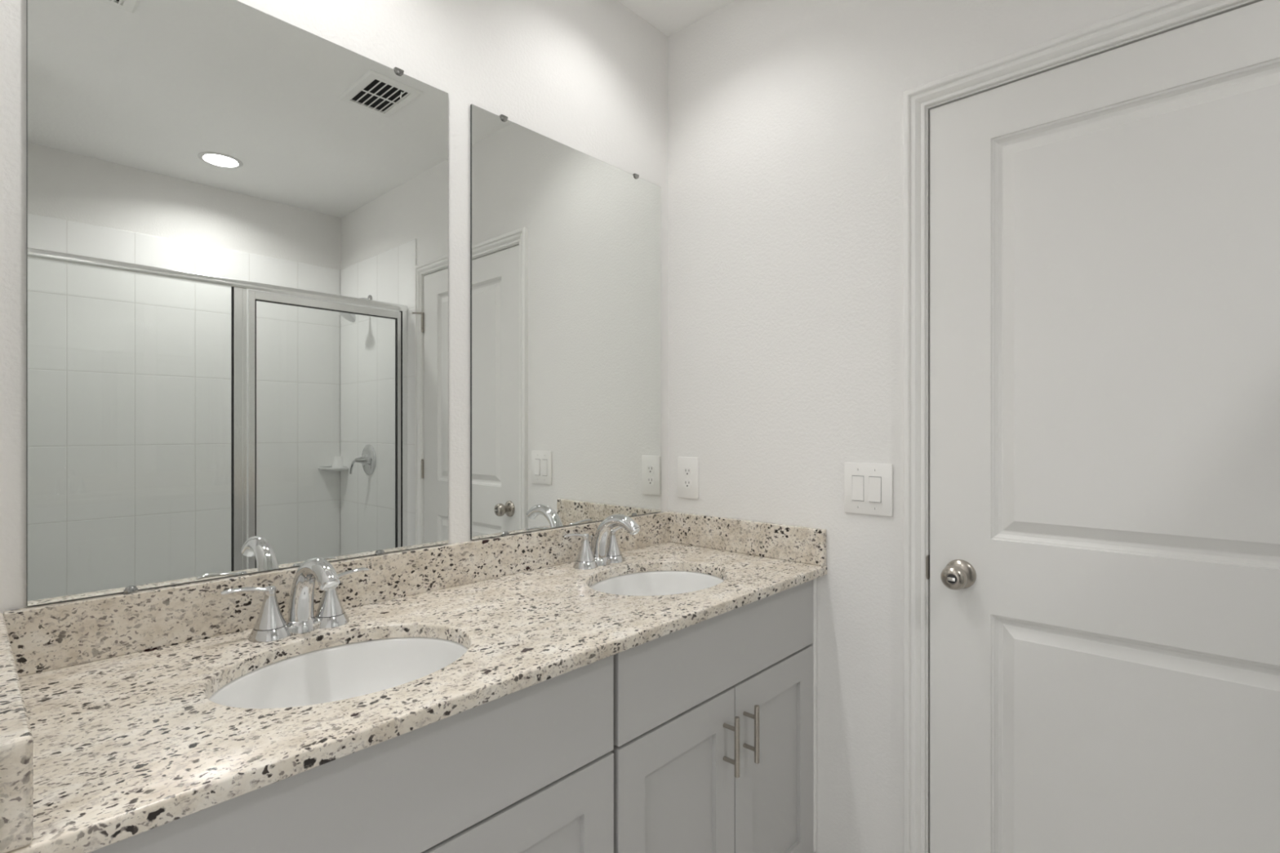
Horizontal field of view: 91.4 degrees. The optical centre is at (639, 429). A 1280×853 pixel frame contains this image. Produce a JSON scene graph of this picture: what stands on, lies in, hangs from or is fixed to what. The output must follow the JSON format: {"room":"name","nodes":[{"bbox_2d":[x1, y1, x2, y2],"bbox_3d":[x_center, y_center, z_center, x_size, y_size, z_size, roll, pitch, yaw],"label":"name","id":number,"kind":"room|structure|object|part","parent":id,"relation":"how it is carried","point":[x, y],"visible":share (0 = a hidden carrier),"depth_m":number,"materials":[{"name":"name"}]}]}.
{"room":"bathroom","nodes":[
{"label":"bathroom","id":0,"kind":"room"},
{"bbox_2d":[0,0,668,613],"bbox_3d":[-0.772,-0.003,1.178,0.100,2.565,2.650,0,0,43],"label":"wall","id":1,"kind":"structure","parent":0,"point":[590,77],"depth_m":1.48,"materials":[{"name":"white paint"}]},
{"bbox_2d":[26,0,448,606],"bbox_3d":[-0.682,-0.258,1.194,0.010,1.053,0.700,0,0,43],"label":"mirror","id":2,"kind":"object","parent":1,"relation":"attached to","point":[237,212],"visible":1,"depth_m":1.12,"materials":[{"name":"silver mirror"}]},
{"bbox_2d":[470,104,661,539],"bbox_3d":[-0.168,-0.258,1.755,0.010,1.052,0.699,0,0,43],"label":"mirror","id":3,"kind":"object","parent":1,"relation":"attached to","point":[566,242],"visible":1,"depth_m":1.70,"materials":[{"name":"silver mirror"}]},
{"bbox_2d":[617,0,734,36],"bbox_3d":[0.241,-1.335,0.249,2.850,0.100,2.650,0,0,43],"label":"ceiling","id":4,"kind":"structure","parent":0,"point":[669,17],"depth_m":1.92,"materials":[{"name":"white paint"}]},
{"bbox_2d":[668,0,1159,852],"bbox_3d":[1.121,-0.003,1.172,2.700,2.565,0.100,0,0,43],"label":"wall","id":5,"kind":"structure","parent":0,"point":[785,117],"depth_m":1.69,"materials":[{"name":"white paint"}]},
{"bbox_2d":[677,456,698,498],"bbox_3d":[0.152,0.155,1.987,0.082,0.131,0.007,0,0,43],"label":"outlet","id":6,"kind":"object","parent":5,"relation":"attached to","point":[687,467],"visible":1,"depth_m":1.98,"materials":[{"name":"white plastic"}]},
{"bbox_2d":[683,479,691,488],"bbox_3d":[0.151,0.174,1.986,0.034,0.028,0.002,0,0,43],"label":"receptacle","id":7,"kind":"object","parent":6,"relation":"attached to","point":[686,482],"depth_m":1.98,"materials":[{"name":"grey plastic"}]},
{"bbox_2d":[683,466,691,475],"bbox_3d":[0.151,0.136,1.986,0.034,0.028,0.002,0,0,43],"label":"receptacle","id":8,"kind":"object","parent":6,"relation":"attached to","point":[686,470],"depth_m":1.98,"materials":[{"name":"grey plastic"}]},
{"bbox_2d":[844,462,893,516],"bbox_3d":[0.580,0.152,1.593,0.124,0.131,0.011,0,0,43],"label":"light switch","id":9,"kind":"object","parent":5,"relation":"attached to","point":[868,486],"visible":1,"depth_m":1.59,"materials":[{"name":"white plastic"}]},
{"bbox_3d":[0.561,0.152,1.609,0.036,0.069,0.001,0,0,43],"label":"switch frame","id":10,"kind":"part","parent":9,"relation":"part of","materials":[{"name":"white plastic"}]},
{"bbox_3d":[0.594,0.152,1.578,0.036,0.069,0.001,0,0,43],"label":"switch frame","id":11,"kind":"part","parent":9,"relation":"part of","materials":[{"name":"white plastic"}]},
{"bbox_2d":[902,0,1263,852],"bbox_3d":[1.012,0.229,1.258,0.903,2.101,0.120,0,0,43],"label":"trim","id":12,"kind":"structure","parent":5,"relation":"attached to","point":[1162,16],"depth_m":1.50,"materials":[{"name":"white paint"}]},
{"bbox_3d":[0.699,0.332,1.511,0.007,0.058,0.033,0,0,43],"label":"strike plate","id":13,"kind":"part","parent":12,"relation":"part of","materials":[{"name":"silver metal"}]},
{"bbox_2d":[929,0,1279,852],"bbox_3d":[0.990,0.253,1.202,0.835,2.037,0.106,0,0,43],"label":"door","id":14,"kind":"structure","parent":5,"relation":"in","point":[1104,228],"depth_m":1.26,"materials":[{"name":"white paint"}]},
{"bbox_3d":[0.722,0.337,1.426,0.067,0.067,0.068,0,0,43],"label":"knob","id":15,"kind":"part","parent":14,"relation":"part of","materials":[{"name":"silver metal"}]},
{"bbox_3d":[0.242,1.330,0.249,2.850,0.100,2.650,0,0,43],"label":"floor","id":16,"kind":"structure","parent":0,"visible":0},
{"bbox_2d":[88,655,613,852],"bbox_3d":[-0.485,0.836,1.000,0.562,0.888,0.785,0,0,43],"label":"vanity cabinet","id":17,"kind":"object","parent":16,"relation":"on","point":[531,769],"visible":0.46,"depth_m":0.89,"materials":[{"name":"grey wood"}]},
{"bbox_2d":[0,511,826,852],"bbox_3d":[-0.229,0.329,1.286,0.554,0.122,1.556,0,0,43],"label":"countertop","id":18,"kind":"structure","parent":17,"relation":"on","point":[111,731],"depth_m":0.98,"materials":[{"name":"stone"}]},
{"bbox_2d":[220,556,368,642],"bbox_3d":[-0.618,0.294,1.124,0.199,0.141,0.201,0,0,-8],"label":"faucet","id":19,"kind":"object","parent":18,"relation":"on","point":[270,625],"visible":1,"depth_m":1.11,"materials":[{"name":"silver metal"}]},
{"bbox_3d":[-0.678,0.281,1.077,0.075,0.018,0.015,0,0,-44],"label":"lever","id":20,"kind":"part","parent":19,"relation":"part of","materials":[{"name":"silver metal"}]},
{"bbox_3d":[-0.652,0.312,1.102,0.050,0.070,0.050,0,0,43],"label":"handle","id":21,"kind":"part","parent":19,"relation":"part of","materials":[{"name":"silver metal"}]},
{"bbox_3d":[-0.573,0.289,1.098,0.165,0.130,0.043,0,0,43],"label":"spout","id":22,"kind":"part","parent":19,"relation":"part of","materials":[{"name":"silver metal"}]},
{"bbox_3d":[-0.584,0.312,1.177,0.050,0.070,0.050,0,0,43],"label":"handle","id":23,"kind":"part","parent":19,"relation":"part of","materials":[{"name":"silver metal"}]},
{"bbox_3d":[-0.561,0.281,1.204,0.015,0.018,0.075,0,0,39],"label":"lever","id":24,"kind":"part","parent":19,"relation":"part of","materials":[{"name":"silver metal"}]},
{"bbox_2d":[208,636,467,708],"bbox_3d":[-0.460,0.469,0.995,0.352,0.157,0.430,0,0,43],"label":"sink","id":25,"kind":"object","parent":18,"relation":"in","point":[354,669],"visible":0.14,"depth_m":1.12,"materials":[{"name":"white ceramic"}]},
{"bbox_2d":[562,514,639,569],"bbox_3d":[-0.110,0.294,1.678,0.199,0.141,0.201,0,0,-8],"label":"faucet","id":26,"kind":"object","parent":18,"relation":"on","point":[601,552],"visible":1,"depth_m":1.66,"materials":[{"name":"silver metal"}]},
{"bbox_3d":[-0.170,0.281,1.631,0.075,0.018,0.015,0,0,-44],"label":"lever","id":27,"kind":"part","parent":26,"relation":"part of","materials":[{"name":"silver metal"}]},
{"bbox_3d":[-0.144,0.312,1.656,0.050,0.070,0.050,0,0,43],"label":"handle","id":28,"kind":"part","parent":26,"relation":"part of","materials":[{"name":"silver metal"}]},
{"bbox_3d":[-0.133,0.325,1.714,0.010,0.068,0.010,0,0,43],"label":"lift rod","id":29,"kind":"part","parent":26,"relation":"part of","materials":[{"name":"silver metal"}]},
{"bbox_3d":[-0.076,0.312,1.731,0.050,0.070,0.050,0,0,43],"label":"handle","id":30,"kind":"part","parent":26,"relation":"part of","materials":[{"name":"silver metal"}]},
{"bbox_3d":[-0.065,0.289,1.652,0.165,0.130,0.043,0,0,43],"label":"spout","id":31,"kind":"part","parent":26,"relation":"part of","materials":[{"name":"silver metal"}]},
{"bbox_3d":[-0.053,0.281,1.759,0.015,0.018,0.075,0,0,39],"label":"lever","id":32,"kind":"part","parent":26,"relation":"part of","materials":[{"name":"silver metal"}]},
{"bbox_2d":[589,570,724,595],"bbox_3d":[0.045,0.469,1.546,0.352,0.157,0.430,0,0,43],"label":"sink","id":33,"kind":"object","parent":18,"relation":"in","point":[656,583],"visible":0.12,"depth_m":1.70,"materials":[{"name":"white ceramic"}]},
{"bbox_3d":[-0.180,0.868,0.991,0.019,0.572,0.372,0,0,43],"label":"cabinet door","id":34,"kind":"part","parent":17,"relation":"part of","materials":[{"name":"grey paint"}]},
{"bbox_2d":[610,577,817,852],"bbox_3d":[0.040,0.836,1.573,0.562,0.888,0.769,0,0,43],"label":"vanity cabinet","id":35,"kind":"object","parent":16,"relation":"on","point":[714,750],"visible":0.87,"depth_m":1.37,"materials":[{"name":"grey wood"}]},
{"bbox_3d":[0.080,0.868,1.274,0.019,0.572,0.372,0,0,43],"label":"cabinet door","id":36,"kind":"part","parent":35,"relation":"part of","materials":[{"name":"grey paint"}]},
{"bbox_3d":[0.207,0.486,1.413,0.019,0.181,0.747,0,0,43],"label":"drawer","id":37,"kind":"part","parent":35,"relation":"part of","materials":[{"name":"grey paint"}]},
{"bbox_3d":[0.198,0.652,1.363,0.034,0.009,0.009,0,0,43],"label":"handle post","id":38,"kind":"part","parent":35,"relation":"part of","materials":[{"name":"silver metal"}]},
{"bbox_3d":[0.198,0.725,1.363,0.034,0.009,0.009,0,0,43],"label":"handle post","id":39,"kind":"part","parent":35,"relation":"part of","materials":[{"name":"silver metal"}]},
{"bbox_3d":[0.210,0.688,1.352,0.012,0.129,0.012,0,0,43],"label":"handle","id":40,"kind":"part","parent":35,"relation":"part of","materials":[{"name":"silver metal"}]},
{"bbox_3d":[0.252,0.653,1.422,0.034,0.009,0.009,0,0,43],"label":"handle post","id":41,"kind":"part","parent":35,"relation":"part of","materials":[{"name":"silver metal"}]},
{"bbox_3d":[0.252,0.726,1.422,0.034,0.009,0.009,0,0,43],"label":"handle post","id":42,"kind":"part","parent":35,"relation":"part of","materials":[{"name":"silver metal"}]},
{"bbox_3d":[0.264,0.689,1.411,0.012,0.129,0.012,0,0,43],"label":"handle","id":43,"kind":"part","parent":35,"relation":"part of","materials":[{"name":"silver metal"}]},
{"bbox_3d":[0.334,0.868,1.551,0.019,0.572,0.372,0,0,43],"label":"cabinet door","id":44,"kind":"part","parent":35,"relation":"part of","materials":[{"name":"grey paint"}]}
]}

